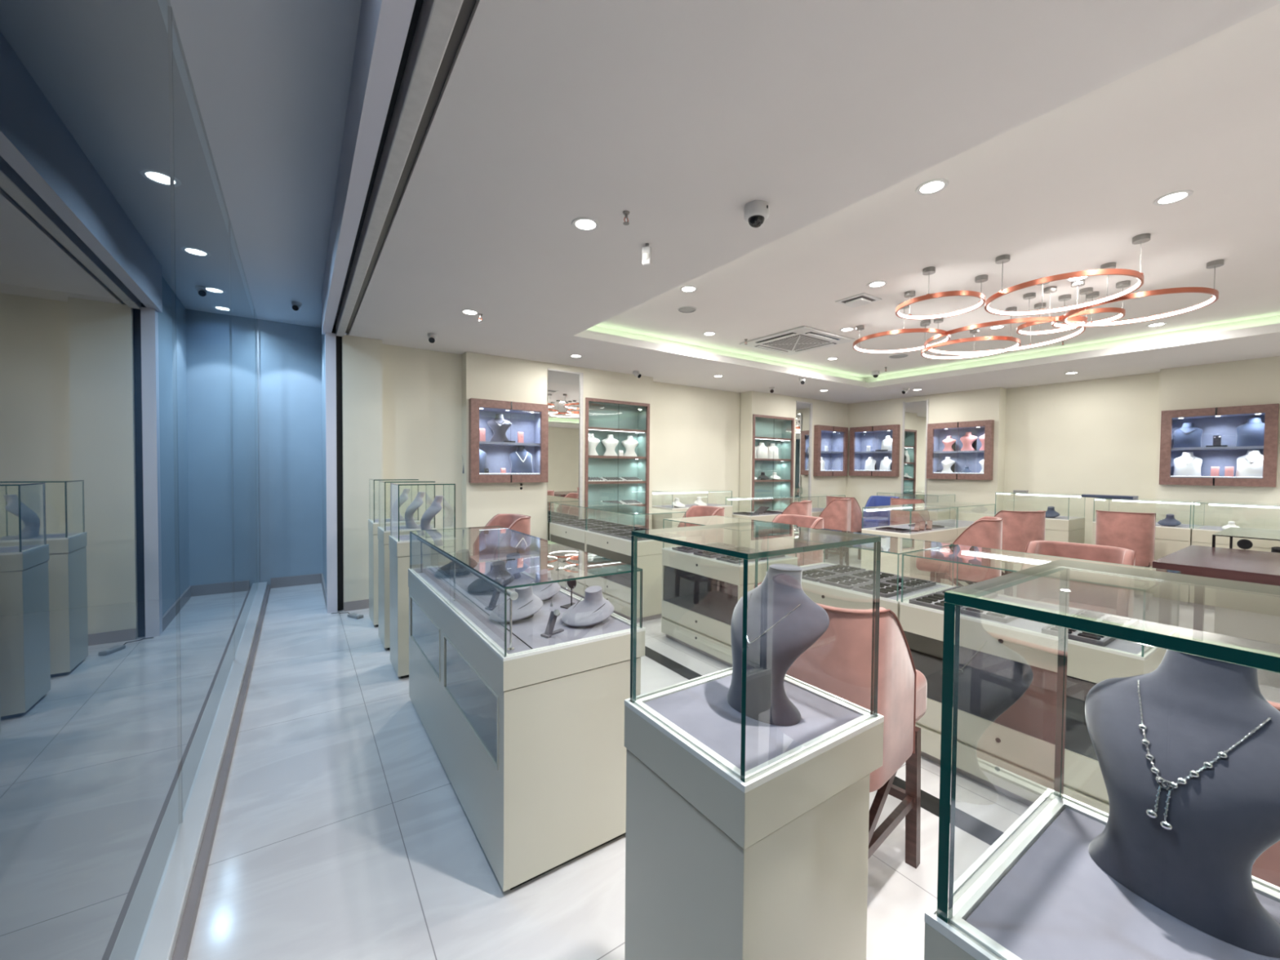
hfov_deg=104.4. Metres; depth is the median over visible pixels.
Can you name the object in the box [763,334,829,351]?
grille
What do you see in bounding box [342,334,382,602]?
wall pier
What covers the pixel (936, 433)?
case
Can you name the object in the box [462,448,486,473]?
bust
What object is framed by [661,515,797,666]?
display counter
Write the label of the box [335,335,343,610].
trim
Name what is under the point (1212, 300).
diffuser
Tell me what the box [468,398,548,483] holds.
case
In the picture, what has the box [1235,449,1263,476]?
bust
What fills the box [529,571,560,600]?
display
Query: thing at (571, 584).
stand
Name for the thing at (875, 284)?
recessed light
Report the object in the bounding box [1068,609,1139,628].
tray
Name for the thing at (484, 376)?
wall
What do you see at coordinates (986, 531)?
bar stool
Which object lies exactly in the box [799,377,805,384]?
camera
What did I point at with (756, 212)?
dome camera
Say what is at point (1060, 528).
countertop
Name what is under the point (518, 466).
bust
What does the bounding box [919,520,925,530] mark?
stand
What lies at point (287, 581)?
baseboard
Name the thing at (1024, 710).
shelf
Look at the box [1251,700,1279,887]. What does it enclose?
bar stool
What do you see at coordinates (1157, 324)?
recessed light
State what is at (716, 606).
shelf
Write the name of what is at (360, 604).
baseboard
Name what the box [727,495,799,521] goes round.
countertop
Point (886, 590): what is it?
tray
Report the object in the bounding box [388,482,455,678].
case
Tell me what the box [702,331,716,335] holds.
recessed light
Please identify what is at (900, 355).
ceiling speaker
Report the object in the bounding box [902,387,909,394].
camera
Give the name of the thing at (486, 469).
holder
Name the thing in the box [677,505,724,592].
bar stool
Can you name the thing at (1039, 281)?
diffuser
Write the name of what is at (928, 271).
ring light
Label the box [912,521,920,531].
stand
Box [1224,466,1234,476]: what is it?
holder
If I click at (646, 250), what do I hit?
sensor
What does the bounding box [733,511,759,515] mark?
tray
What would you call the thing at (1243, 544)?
stand
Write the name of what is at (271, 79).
ceiling
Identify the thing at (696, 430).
wall
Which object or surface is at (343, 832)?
floor
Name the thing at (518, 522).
bar stool
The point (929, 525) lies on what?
stand
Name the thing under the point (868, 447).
holder
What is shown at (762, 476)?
display
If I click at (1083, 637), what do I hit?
tray
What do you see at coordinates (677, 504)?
display
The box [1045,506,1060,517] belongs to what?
display
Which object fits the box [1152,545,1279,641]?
table
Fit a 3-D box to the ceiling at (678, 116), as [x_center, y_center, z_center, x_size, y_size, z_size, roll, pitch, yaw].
[3.595,-1.537,4.342,9.935,0.090,10.350,0,2,-35]
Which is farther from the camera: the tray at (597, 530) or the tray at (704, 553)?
the tray at (597, 530)
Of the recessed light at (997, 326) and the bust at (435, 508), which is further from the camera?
the recessed light at (997, 326)
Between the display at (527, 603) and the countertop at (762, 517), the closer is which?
the display at (527, 603)
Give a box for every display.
[435,561,471,576]
[467,573,515,592]
[486,573,520,578]
[489,582,542,622]
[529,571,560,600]
[561,586,613,626]
[671,497,684,507]
[693,497,706,506]
[758,471,768,479]
[769,471,781,479]
[960,466,971,472]
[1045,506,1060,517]
[1157,514,1181,526]
[1222,520,1239,529]
[1271,546,1279,552]
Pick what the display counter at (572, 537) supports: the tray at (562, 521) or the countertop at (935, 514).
the tray at (562, 521)
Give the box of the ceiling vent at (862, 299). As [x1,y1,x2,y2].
[835,292,881,307]
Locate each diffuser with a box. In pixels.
[853,335,948,353]
[897,299,982,319]
[922,343,1018,359]
[925,327,1083,354]
[986,278,1140,315]
[1018,321,1084,334]
[1053,313,1122,327]
[1065,294,1215,326]
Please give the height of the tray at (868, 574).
0.025 m
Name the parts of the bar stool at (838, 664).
backrest, leg, seat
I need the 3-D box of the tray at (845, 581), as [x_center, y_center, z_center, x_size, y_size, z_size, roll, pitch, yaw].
[1.376,0.674,3.300,0.290,0.025,0.220,0,2,-35]
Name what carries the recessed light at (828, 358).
in the ceiling at (1068, 188)
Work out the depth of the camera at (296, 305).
5.61 m
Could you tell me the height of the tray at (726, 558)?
0.025 m
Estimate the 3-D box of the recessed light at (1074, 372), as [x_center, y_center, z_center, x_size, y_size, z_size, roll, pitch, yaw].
[6.186,-1.532,7.117,0.165,0.006,0.165,0,2,-35]
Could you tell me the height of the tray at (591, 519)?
0.025 m
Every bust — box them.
[399,488,409,520]
[404,491,425,528]
[420,495,443,530]
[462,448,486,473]
[487,413,511,442]
[509,445,532,473]
[588,433,599,455]
[601,434,617,456]
[621,435,638,456]
[726,563,829,725]
[755,442,768,458]
[767,443,778,458]
[820,457,825,470]
[864,457,875,470]
[879,457,891,471]
[880,435,892,450]
[941,457,955,472]
[942,435,955,451]
[960,431,977,450]
[978,434,984,450]
[979,458,984,473]
[1084,649,1279,958]
[1173,422,1203,447]
[1173,452,1202,476]
[1235,417,1264,446]
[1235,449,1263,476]
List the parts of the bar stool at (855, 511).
leg, backrest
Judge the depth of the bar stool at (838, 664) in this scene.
1.73 m
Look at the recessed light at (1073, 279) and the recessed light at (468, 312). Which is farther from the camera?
the recessed light at (468, 312)
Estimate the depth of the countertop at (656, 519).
7.80 m
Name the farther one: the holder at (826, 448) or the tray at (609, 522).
the holder at (826, 448)
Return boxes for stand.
[484,588,502,610]
[540,608,564,638]
[560,575,576,608]
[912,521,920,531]
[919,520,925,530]
[925,520,932,529]
[1236,538,1253,550]
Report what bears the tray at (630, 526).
on the display counter at (616, 588)
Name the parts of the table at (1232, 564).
leg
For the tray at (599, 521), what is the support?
on the display counter at (572, 537)
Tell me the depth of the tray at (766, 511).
8.51 m
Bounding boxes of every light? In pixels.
[460,309,479,315]
[569,354,582,357]
[571,217,599,231]
[679,285,697,292]
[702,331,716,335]
[712,374,724,377]
[826,357,838,359]
[839,327,854,331]
[853,303,950,353]
[866,280,887,288]
[895,266,987,319]
[915,178,948,195]
[920,285,1085,355]
[920,306,1020,359]
[984,233,1151,315]
[987,324,1005,329]
[1016,287,1093,335]
[1051,279,1130,328]
[1062,259,1224,327]
[1064,371,1079,374]
[1065,275,1090,281]
[1146,322,1167,327]
[1152,189,1193,205]
[1182,475,1262,477]
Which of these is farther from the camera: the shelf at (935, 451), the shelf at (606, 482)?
the shelf at (935, 451)
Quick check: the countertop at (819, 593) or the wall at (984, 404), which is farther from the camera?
the wall at (984, 404)
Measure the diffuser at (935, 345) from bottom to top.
0.028 m
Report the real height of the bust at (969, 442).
0.337 m
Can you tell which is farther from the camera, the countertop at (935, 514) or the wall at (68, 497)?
the countertop at (935, 514)
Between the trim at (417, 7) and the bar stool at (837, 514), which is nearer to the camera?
the trim at (417, 7)
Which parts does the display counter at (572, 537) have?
drawer, glass panel, drawer, glass, glass panel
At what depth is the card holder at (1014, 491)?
7.67 m
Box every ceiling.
[0,0,361,328]
[346,0,1279,404]
[586,3,1279,382]
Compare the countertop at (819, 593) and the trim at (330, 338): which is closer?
the countertop at (819, 593)
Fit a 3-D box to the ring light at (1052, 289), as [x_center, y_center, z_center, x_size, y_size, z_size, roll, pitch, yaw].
[3.645,-1.562,5.032,1.343,0.292,1.312,0,2,-35]
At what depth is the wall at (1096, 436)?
7.69 m
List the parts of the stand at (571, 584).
post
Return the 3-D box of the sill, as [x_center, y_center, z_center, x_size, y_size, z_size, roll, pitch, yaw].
[-1.570,1.503,1.630,0.087,0.090,11.590,0,2,-35]
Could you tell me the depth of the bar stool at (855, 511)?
8.62 m
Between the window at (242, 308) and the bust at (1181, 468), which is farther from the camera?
the bust at (1181, 468)
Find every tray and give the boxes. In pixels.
[552,520,578,524]
[560,521,585,526]
[568,523,596,528]
[574,518,599,521]
[577,524,607,529]
[582,520,608,523]
[588,476,604,481]
[589,527,619,533]
[591,521,618,525]
[599,529,631,535]
[600,476,624,481]
[600,524,629,527]
[601,500,623,504]
[610,532,631,537]
[611,525,641,529]
[619,476,642,480]
[619,499,642,504]
[622,535,649,541]
[623,528,650,531]
[671,546,703,552]
[693,551,727,558]
[715,555,760,564]
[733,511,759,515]
[760,555,785,559]
[765,510,782,513]
[801,568,840,582]
[816,564,866,575]
[819,574,873,589]
[847,569,899,580]
[852,582,911,597]
[875,526,913,533]
[880,576,936,591]
[908,524,944,528]
[909,592,962,610]
[935,586,994,599]
[960,606,1017,623]
[1041,624,1116,647]
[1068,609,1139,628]
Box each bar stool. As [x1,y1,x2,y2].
[451,513,530,573]
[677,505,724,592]
[753,582,927,868]
[771,514,824,566]
[781,500,812,515]
[818,497,851,565]
[824,495,865,562]
[857,495,899,559]
[889,497,932,525]
[915,515,1003,586]
[994,510,1045,575]
[1013,540,1136,688]
[1095,510,1155,567]
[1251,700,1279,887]
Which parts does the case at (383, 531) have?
glass panel, glass, glass panel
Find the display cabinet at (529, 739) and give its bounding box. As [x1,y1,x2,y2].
[408,525,645,891]
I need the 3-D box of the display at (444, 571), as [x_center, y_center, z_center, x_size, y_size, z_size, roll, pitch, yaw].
[-1.191,0.536,3.225,0.262,0.155,0.244,-1,2,-45]
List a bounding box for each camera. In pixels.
[291,301,302,311]
[427,333,437,342]
[632,370,641,377]
[743,200,768,227]
[768,386,774,392]
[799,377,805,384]
[871,370,879,377]
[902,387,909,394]
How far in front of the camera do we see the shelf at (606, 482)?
7.51 m
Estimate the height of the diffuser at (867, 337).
0.028 m
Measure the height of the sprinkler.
0.066 m
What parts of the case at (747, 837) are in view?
glass panel, glass panel, glass, glass panel, glass panel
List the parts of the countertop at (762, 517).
glass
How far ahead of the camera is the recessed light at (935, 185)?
2.83 m
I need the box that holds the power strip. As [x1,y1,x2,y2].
[330,612,363,618]
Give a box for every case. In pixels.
[368,478,419,626]
[377,480,436,649]
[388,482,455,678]
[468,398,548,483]
[624,521,884,959]
[813,424,848,475]
[848,424,900,476]
[924,559,1279,959]
[926,419,994,479]
[1159,403,1279,487]
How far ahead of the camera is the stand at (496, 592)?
2.45 m
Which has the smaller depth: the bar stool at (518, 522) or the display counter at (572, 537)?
the bar stool at (518, 522)
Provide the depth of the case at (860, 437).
10.38 m
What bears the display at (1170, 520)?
on the countertop at (1168, 540)
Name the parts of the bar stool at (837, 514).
backrest, leg, leg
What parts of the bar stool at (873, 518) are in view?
leg, seat, backrest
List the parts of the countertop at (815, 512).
glass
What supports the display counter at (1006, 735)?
on the floor
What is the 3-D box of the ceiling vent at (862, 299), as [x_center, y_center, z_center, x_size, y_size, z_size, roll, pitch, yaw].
[2.082,-1.700,4.735,0.300,0.030,0.300,0,2,-35]
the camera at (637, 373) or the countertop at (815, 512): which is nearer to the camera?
the camera at (637, 373)
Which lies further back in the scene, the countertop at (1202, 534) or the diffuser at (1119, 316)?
the countertop at (1202, 534)
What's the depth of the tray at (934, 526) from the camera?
6.57 m
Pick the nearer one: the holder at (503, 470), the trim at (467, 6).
the trim at (467, 6)
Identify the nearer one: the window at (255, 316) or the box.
the window at (255, 316)
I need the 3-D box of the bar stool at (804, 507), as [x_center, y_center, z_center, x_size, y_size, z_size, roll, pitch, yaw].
[2.203,0.875,7.545,0.724,1.132,0.519,1,2,33]
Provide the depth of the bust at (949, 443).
9.10 m
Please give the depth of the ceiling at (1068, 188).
3.46 m
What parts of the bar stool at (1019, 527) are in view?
backrest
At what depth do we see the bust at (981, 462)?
8.65 m
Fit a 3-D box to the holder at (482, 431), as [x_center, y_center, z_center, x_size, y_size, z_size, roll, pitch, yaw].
[-2.007,-0.574,6.331,0.070,0.170,0.061,0,2,-35]
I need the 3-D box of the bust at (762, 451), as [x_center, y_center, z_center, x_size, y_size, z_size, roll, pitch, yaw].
[2.313,-0.555,9.417,0.242,0.302,0.138,0,1,-6]
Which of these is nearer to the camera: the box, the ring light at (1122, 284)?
the ring light at (1122, 284)
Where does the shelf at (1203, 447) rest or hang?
attached to the case at (1224, 421)
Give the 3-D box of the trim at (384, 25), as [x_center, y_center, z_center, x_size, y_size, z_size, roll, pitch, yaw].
[-0.569,-1.671,1.271,0.085,0.430,10.020,0,2,-35]
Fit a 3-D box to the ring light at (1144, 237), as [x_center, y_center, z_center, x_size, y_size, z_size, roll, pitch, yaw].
[3.197,-1.536,3.769,0.920,0.292,0.954,0,2,-35]
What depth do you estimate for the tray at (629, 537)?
5.21 m
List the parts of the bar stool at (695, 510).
backrest, leg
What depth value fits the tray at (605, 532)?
5.67 m
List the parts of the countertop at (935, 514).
glass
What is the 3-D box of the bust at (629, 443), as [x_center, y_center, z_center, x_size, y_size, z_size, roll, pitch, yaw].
[-0.151,-0.525,7.696,0.265,0.321,0.118,0,1,-9]
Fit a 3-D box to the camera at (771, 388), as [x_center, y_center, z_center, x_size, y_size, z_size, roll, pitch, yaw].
[2.277,-1.552,8.578,0.100,0.105,0.130,1,1,13]
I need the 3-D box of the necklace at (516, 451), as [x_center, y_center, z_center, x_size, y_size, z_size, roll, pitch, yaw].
[-1.575,-0.306,6.655,0.166,0.141,0.085,0,2,-29]
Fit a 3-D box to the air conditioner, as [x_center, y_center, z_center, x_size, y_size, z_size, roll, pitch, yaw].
[1.970,-1.735,6.272,1.000,0.034,1.000,0,2,-35]
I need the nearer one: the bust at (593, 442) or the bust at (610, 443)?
the bust at (593, 442)
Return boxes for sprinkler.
[622,210,630,225]
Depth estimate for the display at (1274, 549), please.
4.66 m
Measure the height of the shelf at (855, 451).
0.030 m
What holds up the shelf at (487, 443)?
attached to the case at (531, 419)
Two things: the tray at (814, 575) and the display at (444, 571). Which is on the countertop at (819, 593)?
the tray at (814, 575)
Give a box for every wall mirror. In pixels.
[546,368,583,540]
[794,400,812,502]
[901,399,928,502]
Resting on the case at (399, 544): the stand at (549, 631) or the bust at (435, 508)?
the bust at (435, 508)
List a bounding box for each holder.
[479,428,485,441]
[484,467,488,473]
[500,467,506,473]
[517,431,524,442]
[618,450,623,456]
[824,445,828,451]
[866,445,871,451]
[1013,489,1028,492]
[1205,435,1227,447]
[1210,466,1219,476]
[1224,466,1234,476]
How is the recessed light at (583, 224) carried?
in the ceiling at (678, 116)
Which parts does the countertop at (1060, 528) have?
glass, glass panel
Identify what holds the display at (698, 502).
on the countertop at (656, 519)
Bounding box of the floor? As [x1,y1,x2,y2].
[0,547,1279,959]
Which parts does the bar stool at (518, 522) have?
backrest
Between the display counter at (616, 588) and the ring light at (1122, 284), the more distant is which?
the display counter at (616, 588)
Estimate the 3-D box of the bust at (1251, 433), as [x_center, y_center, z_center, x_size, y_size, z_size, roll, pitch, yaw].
[7.688,-0.598,6.224,0.152,0.356,0.285,0,2,-35]
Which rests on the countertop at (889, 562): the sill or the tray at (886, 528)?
the tray at (886, 528)
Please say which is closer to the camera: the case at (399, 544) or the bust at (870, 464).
the case at (399, 544)
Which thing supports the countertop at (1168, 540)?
on the floor
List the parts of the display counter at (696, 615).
drawer, drawer, glass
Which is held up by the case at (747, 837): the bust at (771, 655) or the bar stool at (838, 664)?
the bust at (771, 655)
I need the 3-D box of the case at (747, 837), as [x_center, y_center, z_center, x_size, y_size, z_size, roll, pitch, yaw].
[0.256,0.850,1.171,0.449,1.450,0.393,0,2,-35]
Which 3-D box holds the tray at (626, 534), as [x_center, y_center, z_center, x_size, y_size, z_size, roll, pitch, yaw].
[-0.134,0.609,5.501,0.300,0.025,0.240,0,2,-35]
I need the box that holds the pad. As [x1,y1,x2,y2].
[754,506,769,513]
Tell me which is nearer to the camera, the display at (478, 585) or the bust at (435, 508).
the display at (478, 585)
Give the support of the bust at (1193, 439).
on the case at (1224, 421)
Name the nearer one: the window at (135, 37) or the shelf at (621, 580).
the window at (135, 37)
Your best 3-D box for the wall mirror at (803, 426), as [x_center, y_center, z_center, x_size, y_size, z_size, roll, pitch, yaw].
[3.239,-0.126,9.860,0.480,2.840,0.030,0,2,-35]
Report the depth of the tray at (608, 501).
7.54 m
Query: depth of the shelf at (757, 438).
9.51 m
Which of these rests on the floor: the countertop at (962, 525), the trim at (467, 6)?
the countertop at (962, 525)
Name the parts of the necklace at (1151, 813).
chain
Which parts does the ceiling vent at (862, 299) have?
diffuser plate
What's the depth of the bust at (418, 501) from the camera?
4.50 m
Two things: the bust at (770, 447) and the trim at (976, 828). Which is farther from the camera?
the bust at (770, 447)
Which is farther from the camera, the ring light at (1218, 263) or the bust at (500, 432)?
the bust at (500, 432)
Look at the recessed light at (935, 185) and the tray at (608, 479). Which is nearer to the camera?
the recessed light at (935, 185)
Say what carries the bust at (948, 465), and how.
in the case at (936, 433)
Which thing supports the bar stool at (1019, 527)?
on the floor
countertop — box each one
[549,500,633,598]
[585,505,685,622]
[651,489,732,529]
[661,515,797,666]
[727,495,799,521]
[765,528,954,621]
[773,493,845,557]
[861,504,957,586]
[876,491,955,520]
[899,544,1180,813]
[911,501,995,586]
[995,491,1085,573]
[1092,497,1202,568]
[1191,500,1279,551]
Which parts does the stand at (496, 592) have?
slanted post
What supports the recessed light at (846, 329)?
in the ceiling at (1068, 188)
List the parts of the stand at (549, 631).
slanted post, knob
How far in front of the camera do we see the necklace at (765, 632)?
1.13 m
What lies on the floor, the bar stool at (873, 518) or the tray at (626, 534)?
the bar stool at (873, 518)
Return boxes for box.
[1081,493,1137,498]
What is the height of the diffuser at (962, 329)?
0.028 m
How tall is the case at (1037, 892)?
1.450 m
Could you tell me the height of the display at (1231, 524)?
0.103 m
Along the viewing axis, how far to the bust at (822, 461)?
10.34 m
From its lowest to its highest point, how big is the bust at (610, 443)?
0.321 m
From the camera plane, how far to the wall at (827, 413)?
9.54 m
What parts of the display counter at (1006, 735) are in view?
glass panel, drawer, drawer, glass panel, glass, glass panel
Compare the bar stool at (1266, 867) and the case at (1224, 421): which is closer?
the bar stool at (1266, 867)
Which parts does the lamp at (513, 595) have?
post, post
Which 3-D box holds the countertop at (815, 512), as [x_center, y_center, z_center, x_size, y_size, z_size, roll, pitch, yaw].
[3.152,0.846,9.240,1.340,1.125,0.600,0,2,-35]
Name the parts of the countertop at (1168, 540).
glass panel, glass, glass panel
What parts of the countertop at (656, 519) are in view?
glass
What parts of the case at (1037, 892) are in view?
glass panel, glass panel, glass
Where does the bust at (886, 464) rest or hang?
on the case at (860, 437)
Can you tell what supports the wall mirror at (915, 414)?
attached to the wall at (984, 404)
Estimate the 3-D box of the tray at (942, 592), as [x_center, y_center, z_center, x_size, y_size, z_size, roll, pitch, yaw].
[1.966,0.687,2.990,0.290,0.025,0.220,0,2,-35]
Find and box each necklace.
[515,451,528,462]
[746,592,800,646]
[1137,680,1271,830]
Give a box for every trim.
[171,584,270,959]
[321,0,416,334]
[324,332,337,613]
[331,0,423,333]
[335,0,463,336]
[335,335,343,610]
[345,0,476,333]
[644,645,1004,845]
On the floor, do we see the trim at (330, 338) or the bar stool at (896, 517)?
the bar stool at (896, 517)
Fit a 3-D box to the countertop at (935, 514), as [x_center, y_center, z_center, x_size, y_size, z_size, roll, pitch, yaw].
[5.056,0.838,9.154,0.660,1.180,1.100,0,2,-35]
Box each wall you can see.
[0,283,322,616]
[321,333,326,587]
[382,343,740,528]
[462,351,653,576]
[739,391,848,511]
[846,386,1006,521]
[1003,372,1159,544]
[1155,355,1279,529]
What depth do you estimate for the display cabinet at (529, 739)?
2.07 m
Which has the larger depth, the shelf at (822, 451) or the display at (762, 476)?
the shelf at (822, 451)
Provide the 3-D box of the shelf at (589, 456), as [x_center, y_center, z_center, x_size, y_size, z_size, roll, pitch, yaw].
[-0.404,-0.345,7.532,1.050,0.035,0.235,0,2,-35]
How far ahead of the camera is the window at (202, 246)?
2.55 m
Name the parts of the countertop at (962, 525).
glass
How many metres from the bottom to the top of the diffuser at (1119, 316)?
0.028 m
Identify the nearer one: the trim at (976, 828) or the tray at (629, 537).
the trim at (976, 828)
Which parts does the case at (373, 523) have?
glass panel, glass, glass panel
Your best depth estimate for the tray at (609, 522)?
6.52 m
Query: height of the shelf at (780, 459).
0.035 m
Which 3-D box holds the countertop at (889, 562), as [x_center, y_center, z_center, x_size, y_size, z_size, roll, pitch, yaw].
[3.509,0.915,6.464,1.200,1.125,0.620,0,2,-35]
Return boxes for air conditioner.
[739,325,854,355]
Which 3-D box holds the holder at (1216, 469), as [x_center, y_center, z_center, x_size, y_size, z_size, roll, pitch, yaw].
[7.464,-0.108,6.448,0.061,0.130,0.070,0,2,-35]
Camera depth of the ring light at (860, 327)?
5.16 m
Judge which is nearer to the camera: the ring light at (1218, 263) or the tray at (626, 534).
the ring light at (1218, 263)
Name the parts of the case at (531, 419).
glass door, glass door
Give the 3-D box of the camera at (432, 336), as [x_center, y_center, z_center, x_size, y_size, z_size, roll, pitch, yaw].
[-2.227,-1.514,5.327,0.100,0.105,0.130,0,1,-16]
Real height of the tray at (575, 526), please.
0.025 m
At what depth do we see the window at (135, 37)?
1.65 m
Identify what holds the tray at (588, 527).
on the display counter at (572, 537)
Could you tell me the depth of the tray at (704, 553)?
4.27 m
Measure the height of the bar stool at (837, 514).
1.132 m
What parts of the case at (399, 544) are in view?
glass panel, glass, glass panel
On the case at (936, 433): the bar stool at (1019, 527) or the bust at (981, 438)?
the bust at (981, 438)
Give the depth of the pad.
8.36 m
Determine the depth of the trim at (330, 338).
5.36 m
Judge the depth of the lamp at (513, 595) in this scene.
2.06 m
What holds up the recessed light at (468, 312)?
in the ceiling at (678, 116)
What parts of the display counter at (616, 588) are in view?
drawer, drawer, glass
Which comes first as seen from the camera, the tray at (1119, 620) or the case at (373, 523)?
the tray at (1119, 620)
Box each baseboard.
[271,573,326,608]
[343,599,368,611]
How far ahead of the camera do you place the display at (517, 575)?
3.12 m
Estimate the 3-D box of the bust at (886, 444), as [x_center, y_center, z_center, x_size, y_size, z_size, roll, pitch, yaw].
[5.026,-0.741,10.095,0.142,0.311,0.249,0,2,-35]
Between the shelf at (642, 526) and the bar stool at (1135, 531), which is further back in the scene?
the shelf at (642, 526)
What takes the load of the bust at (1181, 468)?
in the case at (1224, 421)
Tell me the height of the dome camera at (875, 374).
0.104 m
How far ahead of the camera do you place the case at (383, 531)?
4.35 m
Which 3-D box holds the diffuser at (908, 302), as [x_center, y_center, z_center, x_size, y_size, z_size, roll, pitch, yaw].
[2.537,-1.473,4.217,0.622,0.028,0.622,0,2,-35]
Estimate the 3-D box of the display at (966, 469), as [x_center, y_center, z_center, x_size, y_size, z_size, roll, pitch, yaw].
[5.821,-0.184,8.861,0.175,0.118,0.163,0,2,-35]
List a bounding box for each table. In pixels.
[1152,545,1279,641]
[1212,527,1279,644]
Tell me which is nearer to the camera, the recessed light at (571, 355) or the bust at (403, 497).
the bust at (403, 497)
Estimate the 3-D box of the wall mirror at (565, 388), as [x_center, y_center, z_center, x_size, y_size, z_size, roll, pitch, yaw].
[-1.040,-0.093,6.915,0.530,2.840,0.030,0,2,-35]
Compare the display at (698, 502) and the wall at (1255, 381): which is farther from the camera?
the display at (698, 502)
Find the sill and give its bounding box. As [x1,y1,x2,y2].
[137,582,267,959]
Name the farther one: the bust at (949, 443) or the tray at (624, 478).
the bust at (949, 443)
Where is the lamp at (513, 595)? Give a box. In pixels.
[432,546,518,651]
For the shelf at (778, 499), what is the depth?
9.50 m
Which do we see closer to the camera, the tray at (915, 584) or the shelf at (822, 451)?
the tray at (915, 584)
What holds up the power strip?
on the floor
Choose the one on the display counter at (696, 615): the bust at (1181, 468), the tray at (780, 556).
the tray at (780, 556)
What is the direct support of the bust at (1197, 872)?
on the case at (1037, 892)
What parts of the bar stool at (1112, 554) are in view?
leg, leg, backrest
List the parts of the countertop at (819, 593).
glass, glass panel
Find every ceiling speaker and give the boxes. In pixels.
[677,306,696,312]
[888,353,908,358]
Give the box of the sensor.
[642,243,652,266]
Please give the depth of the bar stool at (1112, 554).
3.23 m
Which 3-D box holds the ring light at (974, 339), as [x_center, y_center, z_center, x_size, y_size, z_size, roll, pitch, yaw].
[3.549,-1.555,5.337,0.911,0.322,0.911,0,2,-35]
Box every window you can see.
[91,0,182,959]
[171,8,235,822]
[230,221,257,658]
[254,309,260,587]
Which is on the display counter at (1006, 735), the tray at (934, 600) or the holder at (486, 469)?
the tray at (934, 600)
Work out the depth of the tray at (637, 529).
5.91 m
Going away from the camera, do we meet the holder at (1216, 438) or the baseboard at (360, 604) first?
the baseboard at (360, 604)
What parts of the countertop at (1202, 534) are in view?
glass panel, glass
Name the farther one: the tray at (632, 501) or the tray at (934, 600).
the tray at (632, 501)
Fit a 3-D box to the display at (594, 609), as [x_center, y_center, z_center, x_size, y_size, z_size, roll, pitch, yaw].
[-0.236,0.571,2.265,0.230,0.148,0.247,1,2,35]
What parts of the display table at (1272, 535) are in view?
post, post, glass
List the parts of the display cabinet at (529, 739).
glass panel, glass, glass panel, glass panel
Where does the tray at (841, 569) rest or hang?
on the countertop at (819, 593)
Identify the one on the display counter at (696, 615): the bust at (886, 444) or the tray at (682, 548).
the tray at (682, 548)
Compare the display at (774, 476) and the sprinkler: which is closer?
the sprinkler
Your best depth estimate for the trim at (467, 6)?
2.08 m
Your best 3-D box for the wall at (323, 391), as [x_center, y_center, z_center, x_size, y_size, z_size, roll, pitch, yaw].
[-3.811,-0.304,6.123,0.130,3.450,1.580,0,2,-35]
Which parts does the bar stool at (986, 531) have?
seat, leg, leg, seat frame, backrest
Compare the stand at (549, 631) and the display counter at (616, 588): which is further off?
the display counter at (616, 588)
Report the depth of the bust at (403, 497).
5.14 m
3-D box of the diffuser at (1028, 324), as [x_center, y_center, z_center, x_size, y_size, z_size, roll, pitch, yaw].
[3.790,-1.421,4.584,0.472,0.028,0.472,0,2,-35]
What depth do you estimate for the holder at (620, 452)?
7.56 m
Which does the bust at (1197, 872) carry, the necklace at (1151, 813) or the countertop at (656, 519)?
the necklace at (1151, 813)
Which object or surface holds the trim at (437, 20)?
attached to the wall at (323, 391)
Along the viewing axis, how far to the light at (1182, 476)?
6.38 m
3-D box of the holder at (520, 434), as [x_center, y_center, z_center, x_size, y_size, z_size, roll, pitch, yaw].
[-1.587,-0.567,6.620,0.070,0.150,0.061,0,2,-35]
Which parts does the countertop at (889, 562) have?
glass, glass panel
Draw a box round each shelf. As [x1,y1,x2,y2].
[479,440,540,446]
[586,570,631,588]
[588,426,645,433]
[588,455,645,458]
[588,480,645,484]
[623,503,644,506]
[627,524,644,528]
[663,590,737,625]
[754,479,790,481]
[754,497,790,501]
[755,436,791,440]
[755,457,791,461]
[821,450,843,453]
[854,450,892,453]
[924,663,1097,760]
[933,450,984,453]
[1171,445,1263,450]
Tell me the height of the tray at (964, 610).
0.025 m

